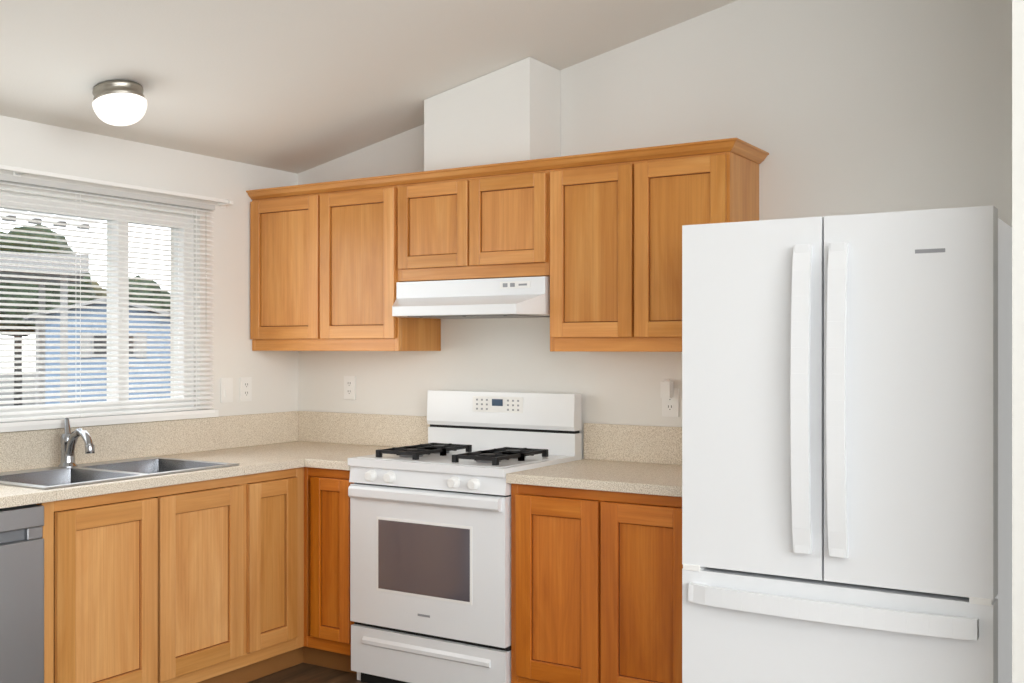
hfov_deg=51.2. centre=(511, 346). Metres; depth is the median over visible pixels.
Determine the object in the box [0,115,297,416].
wall
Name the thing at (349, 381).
outlets
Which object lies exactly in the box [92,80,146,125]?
ceiling light
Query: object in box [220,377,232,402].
wall plate
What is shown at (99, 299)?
house
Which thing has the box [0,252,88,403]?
carport
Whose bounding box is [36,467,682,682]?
base cabinet
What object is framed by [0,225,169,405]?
trees
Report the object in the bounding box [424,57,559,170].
chase
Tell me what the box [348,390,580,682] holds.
stove
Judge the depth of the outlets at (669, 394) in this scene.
4.33 m
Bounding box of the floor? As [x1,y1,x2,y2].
[247,662,364,682]
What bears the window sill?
attached to the wall at (26, 144)
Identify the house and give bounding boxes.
[23,298,169,404]
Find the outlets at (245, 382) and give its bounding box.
[240,377,251,401]
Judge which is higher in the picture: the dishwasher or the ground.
the ground
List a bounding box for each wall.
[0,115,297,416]
[298,0,1011,459]
[1012,0,1023,682]
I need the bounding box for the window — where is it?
[0,191,193,417]
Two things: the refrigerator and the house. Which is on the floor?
the refrigerator
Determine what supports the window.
in the wall at (26, 144)
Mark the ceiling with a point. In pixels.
(293, 86)
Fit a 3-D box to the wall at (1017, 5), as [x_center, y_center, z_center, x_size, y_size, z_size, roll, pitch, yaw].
[1.589,-0.117,3.057,0.145,3.014,1.190,0,0,32]
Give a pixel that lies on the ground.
(29, 375)
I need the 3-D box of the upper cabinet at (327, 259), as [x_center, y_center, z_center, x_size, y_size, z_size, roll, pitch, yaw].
[-0.141,-0.366,4.627,2.453,0.768,0.358,0,0,32]
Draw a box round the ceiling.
[0,0,737,173]
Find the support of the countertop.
on the base cabinet at (245, 580)
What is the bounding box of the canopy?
[0,208,101,229]
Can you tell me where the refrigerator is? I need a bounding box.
[682,205,1011,682]
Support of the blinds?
attached to the window
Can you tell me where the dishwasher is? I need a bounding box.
[0,504,43,682]
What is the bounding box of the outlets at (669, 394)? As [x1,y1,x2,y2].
[660,379,678,416]
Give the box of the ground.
[0,371,34,405]
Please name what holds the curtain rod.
attached to the wall at (26, 144)
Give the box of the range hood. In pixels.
[392,276,549,318]
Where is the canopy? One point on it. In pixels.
(10, 210)
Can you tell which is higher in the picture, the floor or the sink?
the sink
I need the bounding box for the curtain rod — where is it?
[0,165,232,207]
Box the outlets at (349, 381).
[344,376,355,399]
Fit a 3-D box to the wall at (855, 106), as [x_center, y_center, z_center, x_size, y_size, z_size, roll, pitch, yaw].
[2.019,-0.710,3.608,7.600,4.200,0.200,0,0,32]
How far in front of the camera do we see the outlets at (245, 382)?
5.12 m
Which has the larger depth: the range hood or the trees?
the trees
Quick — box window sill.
[0,409,218,432]
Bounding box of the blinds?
[0,174,214,426]
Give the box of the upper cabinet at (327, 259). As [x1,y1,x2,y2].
[246,138,768,351]
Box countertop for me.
[0,411,681,508]

